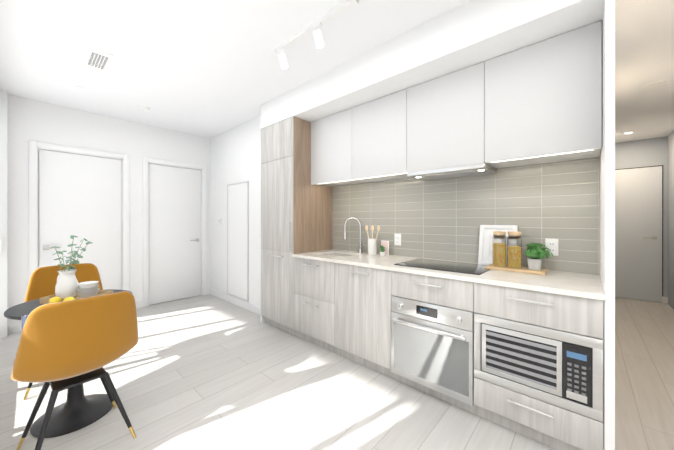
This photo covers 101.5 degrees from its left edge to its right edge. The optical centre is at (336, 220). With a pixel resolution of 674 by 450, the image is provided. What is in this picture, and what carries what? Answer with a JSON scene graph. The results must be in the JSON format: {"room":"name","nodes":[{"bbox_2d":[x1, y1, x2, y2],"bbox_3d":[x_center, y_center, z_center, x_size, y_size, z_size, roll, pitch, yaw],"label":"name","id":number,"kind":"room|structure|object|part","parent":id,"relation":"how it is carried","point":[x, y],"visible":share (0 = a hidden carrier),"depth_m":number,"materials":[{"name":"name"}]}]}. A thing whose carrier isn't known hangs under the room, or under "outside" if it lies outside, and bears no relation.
{"room":"kitchen","nodes":[
{"label":"kitchen","id":0,"kind":"room"},
{"bbox_2d":[0,89,7,337],"bbox_3d":[-3.664,-0.070,3.005,0.130,2.680,0.090,0,0,42],"label":"wall","id":1,"kind":"structure","parent":0,"point":[3,206],"depth_m":2.98,"materials":[{"name":"white paint"}]},
{"bbox_2d":[0,236,2,254],"bbox_3d":[-3.603,0.270,2.950,0.034,0.200,0.030,0,0,42],"label":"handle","id":2,"kind":"object","parent":1,"relation":"attached to","point":[1,241],"visible":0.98,"depth_m":2.94,"materials":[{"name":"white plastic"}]},
{"bbox_2d":[38,150,38,267],"bbox_3d":[-2.967,-0.071,4.100,0.040,2.680,2.650,0,0,42],"label":"backing","id":3,"kind":"object","parent":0,"point":[38,208],"depth_m":3.34,"materials":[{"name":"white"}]},
{"bbox_2d":[8,94,209,333],"bbox_3d":[-2.877,-0.071,4.065,0.120,2.680,3.120,0,0,42],"label":"wall","id":4,"kind":"structure","parent":0,"point":[22,122],"depth_m":3.55,"materials":[{"name":"white paint"}]},
{"bbox_2d":[9,323,21,333],"bbox_3d":[-3.623,1.220,3.140,0.012,0.100,0.145,0,0,42],"label":"baseboard","id":5,"kind":"structure","parent":4,"relation":"attached to","point":[15,328],"depth_m":3.12,"materials":[{"name":"white paint"}]},
{"bbox_2d":[29,141,129,290],"bbox_3d":[-3.300,0.172,3.585,0.133,2.195,0.950,0,0,42],"label":"door frame","id":6,"kind":"structure","parent":4,"relation":"attached to","point":[32,206],"depth_m":3.40,"materials":[{"name":"white wood"}]},
{"bbox_3d":[-3.576,0.205,3.290,0.118,2.130,0.012,0,0,42],"label":"door jamb","id":7,"kind":"part","parent":6,"relation":"part of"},
{"bbox_3d":[-3.305,-0.855,3.589,0.118,0.012,0.796,0,0,42],"label":"top door jamb","id":8,"kind":"part","parent":6,"relation":"part of","materials":[{"name":"white wood"}]},
{"bbox_3d":[-3.256,-0.893,3.545,0.014,0.065,0.820,0,0,42],"label":"top door trim","id":9,"kind":"part","parent":6,"relation":"part of","materials":[{"name":"white wood"}]},
{"bbox_3d":[-3.035,0.204,3.890,0.118,2.130,0.012,0,0,42],"label":"door jamb","id":10,"kind":"part","parent":6,"relation":"part of","materials":[{"name":"white wood"}]},
{"bbox_3d":[-2.959,0.172,3.874,0.014,2.195,0.065,0,0,42],"label":"door trim","id":11,"kind":"part","parent":6,"relation":"part of","materials":[{"name":"white wood"}]},
{"bbox_2d":[39,149,121,289],"bbox_3d":[-3.292,0.208,3.578,0.040,2.106,0.788,0,0,42],"label":"door","id":12,"kind":"structure","parent":4,"relation":"in","point":[80,196],"depth_m":3.56,"materials":[{"name":"white wood"}]},
{"bbox_2d":[136,300,142,308],"bbox_3d":[-2.885,1.219,3.959,0.012,0.100,0.160,0,0,42],"label":"baseboard","id":13,"kind":"structure","parent":4,"relation":"attached to","point":[139,304],"depth_m":3.98,"materials":[{"name":"white wood"}]},
{"bbox_2d":[143,157,206,306],"bbox_3d":[-2.570,0.171,4.395,0.133,2.195,0.910,0,0,42],"label":"door frame","id":14,"kind":"structure","parent":4,"relation":"attached to","point":[145,231],"depth_m":4.14,"materials":[{"name":"white wood"}]},
{"bbox_3d":[-2.832,0.204,4.115,0.118,2.130,0.012,0,0,42],"label":"door jamb","id":15,"kind":"part","parent":14,"relation":"part of","materials":[{"name":"white wood"}]},
{"bbox_3d":[-2.575,-0.855,4.399,0.118,0.012,0.756,0,0,42],"label":"door jamb top","id":16,"kind":"part","parent":14,"relation":"part of","materials":[{"name":"white wood"}]},
{"bbox_3d":[-2.526,-0.894,4.354,0.014,0.065,0.780,0,0,42],"label":"top door trim","id":17,"kind":"part","parent":14,"relation":"part of","materials":[{"name":"white wood"}]},
{"bbox_3d":[-2.318,0.204,4.685,0.118,2.130,0.012,0,0,42],"label":"door jamb","id":18,"kind":"part","parent":14,"relation":"part of","materials":[{"name":"white wood"}]},
{"bbox_3d":[-2.243,0.171,4.669,0.014,2.195,0.065,0,0,42],"label":"door trim","id":19,"kind":"part","parent":14,"relation":"part of","materials":[{"name":"white wood"}]},
{"bbox_2d":[149,164,200,304],"bbox_3d":[-2.562,0.208,4.388,0.040,2.106,0.748,0,0,42],"label":"door","id":20,"kind":"structure","parent":4,"relation":"in","point":[174,230],"depth_m":4.35,"materials":[{"name":"white wood"}]},
{"bbox_2d":[0,0,469,137],"bbox_3d":[1.406,-1.450,2.922,8.370,0.080,7.360,0,0,42],"label":"ceiling","id":21,"kind":"structure","parent":0,"point":[208,68],"depth_m":2.27,"materials":[{"name":"white paint"}]},
{"bbox_2d":[84,47,112,72],"bbox_3d":[-2.109,-1.405,2.429,0.410,0.009,0.150,0,0,42],"label":"ceiling vent","id":22,"kind":"object","parent":21,"relation":"in","point":[97,60],"visible":1,"depth_m":2.41,"materials":[{"name":"white plastic"}]},
{"bbox_2d":[138,105,149,110],"bbox_3d":[-2.413,-1.394,3.444,0.130,0.032,0.130,0,0,42],"label":"smoke detector","id":23,"kind":"object","parent":21,"relation":"attached to","point":[143,108],"visible":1,"depth_m":3.41,"materials":[{"name":"white plastic"}]},
{"bbox_2d":[275,0,358,68],"bbox_3d":[0.456,-1.321,1.429,2.580,0.175,0.090,0,0,42],"label":"spotlights","id":24,"kind":"object","parent":21,"relation":"attached to","point":[340,8],"visible":1,"depth_m":1.94,"materials":[{"name":"white plastic"}]},
{"bbox_3d":[0.453,-1.397,1.425,2.580,0.022,0.030,0,0,42],"label":"rail","id":25,"kind":"part","parent":24,"relation":"part of","materials":[{"name":"white plastic"}]},
{"bbox_2d":[210,115,260,306],"bbox_3d":[-1.302,-0.071,4.349,1.838,2.680,0.590,0,0,42],"label":"wall","id":26,"kind":"structure","parent":0,"point":[235,154],"depth_m":4.16,"materials":[{"name":"white paint"}]},
{"bbox_2d":[210,288,260,314],"bbox_3d":[-1.511,1.219,4.133,1.796,0.100,0.012,0,0,42],"label":"baseboard","id":27,"kind":"structure","parent":26,"relation":"attached to","point":[240,303],"depth_m":4.10,"materials":[{"name":"white wood"}]},
{"bbox_2d":[227,181,247,301],"bbox_3d":[-1.488,0.299,4.112,0.620,1.720,0.009,0,0,42],"label":"access panel","id":28,"kind":"object","parent":26,"relation":"attached to","point":[237,240],"visible":1,"depth_m":4.11,"materials":[{"name":"white paint"}]},
{"bbox_3d":[-1.710,0.299,4.312,0.022,1.720,0.009,0,0,42],"label":"frame","id":29,"kind":"part","parent":28,"relation":"part of","materials":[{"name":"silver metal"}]},
{"bbox_3d":[-1.488,-0.550,4.112,0.576,0.022,0.009,0,0,42],"label":"frame","id":30,"kind":"part","parent":28,"relation":"part of","materials":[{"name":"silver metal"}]},
{"bbox_3d":[-1.488,1.148,4.113,0.576,0.022,0.009,0,0,42],"label":"frame","id":31,"kind":"part","parent":28,"relation":"part of","materials":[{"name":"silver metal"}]},
{"bbox_3d":[-1.266,0.299,3.912,0.022,1.720,0.009,0,0,42],"label":"frame","id":32,"kind":"part","parent":28,"relation":"part of","materials":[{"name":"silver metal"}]},
{"bbox_2d":[0,294,673,449],"bbox_3d":[1.406,1.310,2.925,8.370,0.080,7.360,0,0,42],"label":"floor","id":33,"kind":"structure","parent":0,"point":[206,372],"depth_m":1.99,"materials":[{"name":"grey wood"}]},
{"bbox_2d":[21,263,102,399],"bbox_3d":[-2.216,0.832,2.259,0.503,0.880,0.552,0,0,-45],"label":"chair","id":34,"kind":"object","parent":33,"relation":"on","point":[42,282],"visible":0.17,"depth_m":2.33,"materials":[{"name":"orange fabric"}]},
{"bbox_3d":[-2.214,0.617,2.257,0.523,0.458,0.562,0,0,-45],"label":"seat","id":35,"kind":"part","parent":34,"relation":"part of","materials":[{"name":"orange fabric"}]},
{"bbox_2d":[4,289,131,437],"bbox_3d":[-1.712,0.898,1.804,0.600,0.744,0.600,0,0,42],"label":"dining table","id":36,"kind":"object","parent":33,"relation":"on","point":[78,409],"visible":0.52,"depth_m":1.74,"materials":[{"name":"grey metal"}]},
{"bbox_2d":[22,314,28,329],"bbox_3d":[-1.672,0.561,1.576,0.100,0.079,0.153,0,0,-10],"label":"napkin","id":37,"kind":"object","parent":36,"relation":"on","point":[24,318],"visible":0.21,"depth_m":1.49,"materials":[{"name":"white fabric"}]},
{"bbox_2d":[40,290,112,303],"bbox_3d":[-1.720,0.507,1.831,0.300,0.035,0.200,0,0,2],"label":"tray","id":38,"kind":"object","parent":36,"relation":"on","point":[44,300],"visible":0.33,"depth_m":1.80,"materials":[{"name":"beige wood"}]},
{"bbox_2d":[49,297,61,302],"bbox_3d":[-1.736,0.498,1.697,0.070,0.054,0.056,0,0,42],"label":"lemon","id":39,"kind":"object","parent":38,"relation":"on","point":[54,299],"visible":0.62,"depth_m":1.68,"materials":[{"name":"yellow food"}]},
{"bbox_2d":[63,297,75,300],"bbox_3d":[-1.645,0.498,1.694,0.068,0.054,0.059,0,0,42],"label":"lemon","id":40,"kind":"object","parent":38,"relation":"on","point":[69,298],"visible":0.46,"depth_m":1.68,"materials":[{"name":"yellow food"}]},
{"bbox_2d":[50,235,92,297],"bbox_3d":[-1.762,0.307,1.839,0.250,0.417,0.210,0,0,42],"label":"vase","id":41,"kind":"object","parent":38,"relation":"on","point":[66,286],"visible":1,"depth_m":1.81,"materials":[{"name":"white ceramic"}]},
{"bbox_2d":[77,281,99,297],"bbox_3d":[-1.651,0.465,1.829,0.116,0.102,0.116,0,0,42],"label":"bowls","id":42,"kind":"object","parent":38,"relation":"on","point":[87,289],"visible":0.94,"depth_m":1.80,"materials":[{"name":"grey ceramic"}]},
{"bbox_2d":[11,291,137,449],"bbox_3d":[-1.462,0.833,1.560,0.552,0.880,0.503,0,0,38],"label":"chair","id":43,"kind":"object","parent":33,"relation":"on","point":[63,345],"visible":1,"depth_m":1.40,"materials":[{"name":"plastic"}]},
{"bbox_3d":[-1.679,1.043,1.546,0.102,0.329,0.118,0,0,38],"label":"leg","id":44,"kind":"part","parent":43,"relation":"part of","materials":[{"name":"black metal"}]},
{"bbox_3d":[-1.458,1.043,1.371,0.118,0.330,0.118,0,0,38],"label":"leg","id":45,"kind":"part","parent":43,"relation":"part of","materials":[{"name":"black metal"}]},
{"bbox_3d":[-1.464,0.617,1.561,0.562,0.458,0.523,0,0,38],"label":"seat","id":46,"kind":"part","parent":43,"relation":"part of","materials":[{"name":"orange fabric"}]},
{"bbox_3d":[-1.498,1.043,1.774,0.102,0.329,0.118,0,0,38],"label":"leg","id":47,"kind":"part","parent":43,"relation":"part of","materials":[{"name":"black"}]},
{"bbox_3d":[-1.277,1.043,1.598,0.118,0.330,0.118,0,0,38],"label":"leg","id":48,"kind":"part","parent":43,"relation":"part of","materials":[{"name":"black metal"}]},
{"bbox_2d":[261,116,332,333],"bbox_3d":[-0.495,0.074,3.396,0.628,2.388,0.616,0,0,42],"label":"tall cabinet","id":49,"kind":"object","parent":33,"relation":"on","point":[297,214],"depth_m":3.13,"materials":[{"name":"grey wood"}]},
{"bbox_2d":[293,256,332,351],"bbox_3d":[-0.041,0.829,2.984,0.599,0.878,0.621,0,0,42],"label":"base cabinet","id":50,"kind":"object","parent":33,"relation":"on","point":[312,279],"depth_m":2.75,"materials":[{"name":"grey wood"}]},
{"bbox_3d":[-0.240,0.975,2.765,0.597,0.387,0.019,0,0,42],"label":"drawer","id":51,"kind":"part","parent":50,"relation":"part of","materials":[{"name":"grey wood"}]},
{"bbox_3d":[-0.240,0.585,2.764,0.597,0.387,0.019,0,0,42],"label":"drawer","id":52,"kind":"part","parent":50,"relation":"part of","materials":[{"name":"grey wood"}]},
{"bbox_2d":[333,264,392,377],"bbox_3d":[0.404,0.829,2.583,0.600,0.878,0.621,0,0,42],"label":"base cabinet","id":53,"kind":"object","parent":33,"relation":"on","point":[362,297],"depth_m":2.33,"materials":[{"name":"grey wood"}]},
{"bbox_3d":[0.206,0.781,2.363,0.597,0.777,0.019,0,0,42],"label":"door","id":54,"kind":"part","parent":53,"relation":"part of","materials":[{"name":"grey wood"}]},
{"bbox_2d":[393,272,472,412],"bbox_3d":[0.849,0.830,2.181,0.600,0.878,0.621,0,0,42],"label":"base cabinet","id":55,"kind":"object","parent":33,"relation":"on","point":[433,316],"depth_m":1.92,"materials":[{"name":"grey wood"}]},
{"bbox_2d":[391,295,473,405],"bbox_3d":[0.777,0.886,2.100,0.592,0.594,0.506,0,0,42],"label":"oven","id":56,"kind":"object","parent":55,"relation":"in","point":[432,343],"depth_m":1.91,"materials":[{"name":"silver metal"}]},
{"bbox_3d":[0.651,0.488,1.961,0.597,0.192,0.019,0,0,42],"label":"drawer","id":57,"kind":"part","parent":55,"relation":"part of","materials":[{"name":"grey wood"}]},
{"bbox_2d":[473,282,604,449],"bbox_3d":[1.295,0.830,1.779,0.600,0.878,0.621,0,0,42],"label":"base cabinet","id":58,"kind":"object","parent":33,"relation":"on","point":[523,354],"depth_m":1.52,"materials":[{"name":"grey wood"}]},
{"bbox_2d":[293,248,604,299],"bbox_3d":[0.622,0.375,2.376,2.397,0.028,0.636,0,0,42],"label":"countertop","id":59,"kind":"structure","parent":58,"relation":"on","point":[587,286],"depth_m":1.77,"materials":[{"name":"white stone"}]},
{"bbox_2d":[317,252,356,255],"bbox_3d":[-0.003,0.482,2.982,0.408,0.212,0.368,0,0,42],"label":"sink","id":60,"kind":"object","parent":59,"relation":"in","point":[318,253],"depth_m":3.10,"materials":[{"name":"silver metal"}]},
{"bbox_2d":[343,217,364,251],"bbox_3d":[0.199,0.162,3.056,0.238,0.396,0.142,0,0,42],"label":"faucet","id":61,"kind":"object","parent":59,"relation":"on","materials":[{"name":"silver metal"}]},
{"bbox_2d":[365,225,379,254],"bbox_3d":[0.371,0.205,2.894,0.184,0.307,0.092,0,0,42],"label":"utensil crock","id":62,"kind":"object","parent":59,"relation":"on","point":[372,246],"visible":1,"depth_m":2.86,"materials":[{"name":"white ceramic"}]},
{"bbox_2d":[379,245,385,255],"bbox_3d":[0.455,0.306,2.768,0.068,0.107,0.066,0,0,42],"label":"plant","id":63,"kind":"object","parent":59,"relation":"on","point":[382,252],"visible":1,"depth_m":2.75,"materials":[{"name":"green plant"}]},
{"bbox_2d":[381,240,388,255],"bbox_3d":[0.493,0.284,2.830,0.009,0.150,0.100,0,0,-36],"label":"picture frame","id":64,"kind":"object","parent":59,"relation":"on","point":[385,244],"visible":0.61,"depth_m":2.81,"materials":[{"name":"paper"}]},
{"bbox_2d":[382,241,387,254],"bbox_3d":[0.490,0.284,2.828,0.001,0.134,0.086,0,0,-36],"label":"print","id":65,"kind":"object","parent":64,"relation":"attached to","point":[385,243],"depth_m":2.82,"materials":[{"name":"pink paper"}]},
{"bbox_2d":[397,258,488,275],"bbox_3d":[0.854,0.358,2.193,0.640,0.006,0.465,0,0,42],"label":"cooktop","id":66,"kind":"object","parent":59,"relation":"in","point":[441,265],"depth_m":2.16,"materials":[{"name":"black glass"}]},
{"bbox_2d":[478,225,517,264],"bbox_3d":[1.259,0.198,2.163,0.260,0.323,0.070,0,0,42],"label":"picture frame","id":67,"kind":"object","parent":59,"relation":"on","point":[485,256],"visible":0.56,"depth_m":2.20,"materials":[{"name":"white plastic"}]},
{"bbox_2d":[488,234,506,255],"bbox_3d":[1.258,0.198,2.163,0.120,0.175,0.002,0,-10,42],"label":"art","id":68,"kind":"object","parent":67,"relation":"attached to","point":[490,236],"depth_m":2.19,"materials":[{"name":"white paper"}]},
{"bbox_2d":[485,264,547,274],"bbox_3d":[1.288,0.351,1.986,0.360,0.018,0.180,0,0,42],"label":"serving board","id":69,"kind":"object","parent":59,"relation":"on","point":[525,270],"visible":0.88,"depth_m":1.92,"materials":[{"name":"beige wood"}]},
{"bbox_2d":[493,231,505,266],"bbox_3d":[1.211,0.212,2.055,0.088,0.258,0.088,0,0,42],"label":"pasta jar","id":70,"kind":"object","parent":69,"relation":"on","point":[499,248],"visible":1,"depth_m":2.02,"materials":[{"name":"clear glass"}]},
{"bbox_2d":[507,232,521,267],"bbox_3d":[1.282,0.212,1.991,0.088,0.258,0.088,0,0,42],"label":"pasta jar","id":71,"kind":"object","parent":69,"relation":"on","point":[514,249],"visible":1,"depth_m":1.96,"materials":[{"name":"clear glass"}]},
{"bbox_2d":[525,243,552,269],"bbox_3d":[1.394,0.249,1.901,0.159,0.184,0.174,0,0,42],"label":"potted plant","id":72,"kind":"object","parent":69,"relation":"on","point":[534,252],"visible":1,"depth_m":1.88,"materials":[{"name":"green plant"}]},
{"bbox_3d":[1.373,0.303,1.917,0.086,0.075,0.086,0,0,42],"label":"pot","id":73,"kind":"part","parent":72,"relation":"part of","materials":[{"name":"grey ceramic"}]},
{"bbox_2d":[474,313,602,421],"bbox_3d":[1.230,0.791,1.707,0.590,0.403,0.423,0,0,42],"label":"microwave","id":74,"kind":"object","parent":58,"relation":"in","point":[558,368],"depth_m":1.51,"materials":[{"name":"silver metal"}]},
{"bbox_3d":[1.096,1.084,1.561,0.593,0.172,0.019,0,0,42],"label":"drawer","id":75,"kind":"part","parent":58,"relation":"part of","materials":[{"name":"grey wood"}]},
{"bbox_3d":[1.096,0.489,1.560,0.593,0.192,0.019,0,0,42],"label":"drawer","id":76,"kind":"part","parent":58,"relation":"part of","materials":[{"name":"grey wood"}]},
{"bbox_2d":[261,0,603,128],"bbox_3d":[0.409,-1.266,2.582,3.065,0.287,0.620,0,0,42],"label":"ceiling soffit","id":77,"kind":"structure","parent":0,"point":[468,34],"depth_m":1.96,"materials":[{"name":"white paint"}]},
{"bbox_2d":[309,108,372,187],"bbox_3d":[0.044,-0.778,3.077,0.598,0.685,0.366,0,0,42],"label":"upper cabinet","id":78,"kind":"object","parent":77,"relation":"attached to","point":[330,137],"depth_m":2.93,"materials":[{"name":"white wood"}]},
{"bbox_3d":[-0.071,-0.762,2.948,0.595,0.712,0.019,0,0,42],"label":"door","id":79,"kind":"part","parent":78,"relation":"part of","materials":[{"name":"white"}]},
{"bbox_2d":[353,88,420,179],"bbox_3d":[0.489,-0.777,2.676,0.600,0.685,0.366,0,0,42],"label":"upper cabinet","id":80,"kind":"object","parent":77,"relation":"attached to","point":[381,125],"depth_m":2.51,"materials":[{"name":"white wood"}]},
{"bbox_3d":[0.373,-0.762,2.547,0.597,0.712,0.019,0,0,42],"label":"door","id":81,"kind":"part","parent":80,"relation":"part of","materials":[{"name":"white laminate"}]},
{"bbox_2d":[407,163,495,180],"bbox_3d":[0.935,-0.394,2.274,0.590,0.044,0.355,0,0,42],"label":"range hood","id":82,"kind":"object","parent":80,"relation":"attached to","point":[448,170],"depth_m":2.18,"materials":[{"name":"white metal"}]},
{"bbox_2d":[409,62,496,175],"bbox_3d":[0.935,-0.777,2.274,0.600,0.685,0.366,0,0,42],"label":"upper cabinet","id":83,"kind":"object","parent":77,"relation":"attached to","point":[447,112],"depth_m":2.10,"materials":[{"name":"white wood"}]},
{"bbox_3d":[0.819,-0.762,2.145,0.597,0.712,0.019,0,0,42],"label":"door","id":84,"kind":"part","parent":83,"relation":"part of","materials":[{"name":"white laminate"}]},
{"bbox_2d":[600,0,614,449],"bbox_3d":[2.870,-0.070,3.050,0.035,2.680,4.610,0,0,42],"label":"wall","id":85,"kind":"structure","parent":0,"point":[607,214],"depth_m":1.34,"materials":[{"name":"white paint"}]},
{"bbox_2d":[485,20,601,167],"bbox_3d":[1.379,-0.776,1.873,0.597,0.685,0.366,0,0,42],"label":"upper cabinet","id":86,"kind":"object","parent":85,"relation":"attached to","point":[543,99],"depth_m":1.71,"materials":[{"name":"white laminate"}]},
{"bbox_3d":[1.263,-0.761,1.744,0.594,0.712,0.019,0,0,42],"label":"door","id":87,"kind":"part","parent":86,"relation":"part of","materials":[{"name":"white laminate"}]},
{"bbox_2d":[615,136,667,296],"bbox_3d":[4.731,-0.071,4.557,1.180,2.680,0.120,0,0,42],"label":"wall","id":88,"kind":"structure","parent":0,"point":[643,153],"depth_m":4.29,"materials":[{"name":"grey paint"}]},
{"bbox_2d":[615,165,662,295],"bbox_3d":[4.722,0.209,4.480,0.760,2.111,0.005,0,0,42],"label":"door frame","id":89,"kind":"structure","parent":88,"relation":"in","point":[662,217],"depth_m":4.23,"materials":[{"name":"grey wood"}]},
{"bbox_2d":[615,166,661,302],"bbox_3d":[4.710,0.215,4.467,0.730,2.092,0.029,0,0,42],"label":"hall door","id":90,"kind":"structure","parent":89,"relation":"attached to","point":[638,218],"depth_m":4.38,"materials":[{"name":"white wood"}]},
{"bbox_2d":[620,296,667,303],"bbox_3d":[4.729,1.219,4.471,0.825,0.100,0.012,0,0,42],"label":"baseboard","id":91,"kind":"structure","parent":88,"relation":"attached to","point":[664,299],"depth_m":4.21,"materials":[{"name":"white"}]},
{"bbox_2d":[615,0,673,142],"bbox_3d":[3.189,-1.344,2.761,0.825,0.129,4.610,0,0,42],"label":"ceiling","id":92,"kind":"structure","parent":0,"point":[644,42],"depth_m":2.32,"materials":[{"name":"white paint"}]},
{"bbox_2d":[640,81,665,88],"bbox_3d":[2.983,-1.276,2.604,0.160,0.006,0.160,0,0,42],"label":"ceiling light","id":93,"kind":"object","parent":92,"relation":"attached to","point":[652,85],"visible":1,"depth_m":2.60,"materials":[{"name":"white plastic"}]},
{"bbox_2d":[668,130,673,309],"bbox_3d":[3.540,-0.070,2.446,0.120,2.680,4.610,0,0,42],"label":"wall","id":94,"kind":"structure","parent":0,"point":[671,219],"depth_m":4.02,"materials":[{"name":"grey paint"}]},
{"bbox_3d":[0.667,-0.070,2.869,3.065,2.680,0.150,0,0,42],"label":"wall","id":95,"kind":"structure","parent":0,"visible":0},
{"bbox_2d":[333,157,599,274],"bbox_3d":[0.837,-0.037,2.613,2.397,0.794,0.003,0,0,42],"label":"tile backsplash","id":96,"kind":"structure","parent":95,"relation":"attached to","point":[441,219],"depth_m":2.31,"materials":[{"name":"grey tile"}]},
{"bbox_2d":[394,234,400,245],"bbox_3d":[0.617,0.195,2.803,0.074,0.120,0.008,0,0,42],"label":"electrical outlet","id":97,"kind":"object","parent":96,"relation":"attached to","point":[397,239],"visible":1,"depth_m":2.80,"materials":[{"name":"white plastic"}]},
{"bbox_2d":[545,238,557,255],"bbox_3d":[1.538,0.191,1.973,0.074,0.120,0.008,0,0,42],"label":"electrical outlet","id":98,"kind":"object","parent":96,"relation":"attached to","point":[551,245],"visible":0.81,"depth_m":1.97,"materials":[{"name":"white plastic"}]}
]}

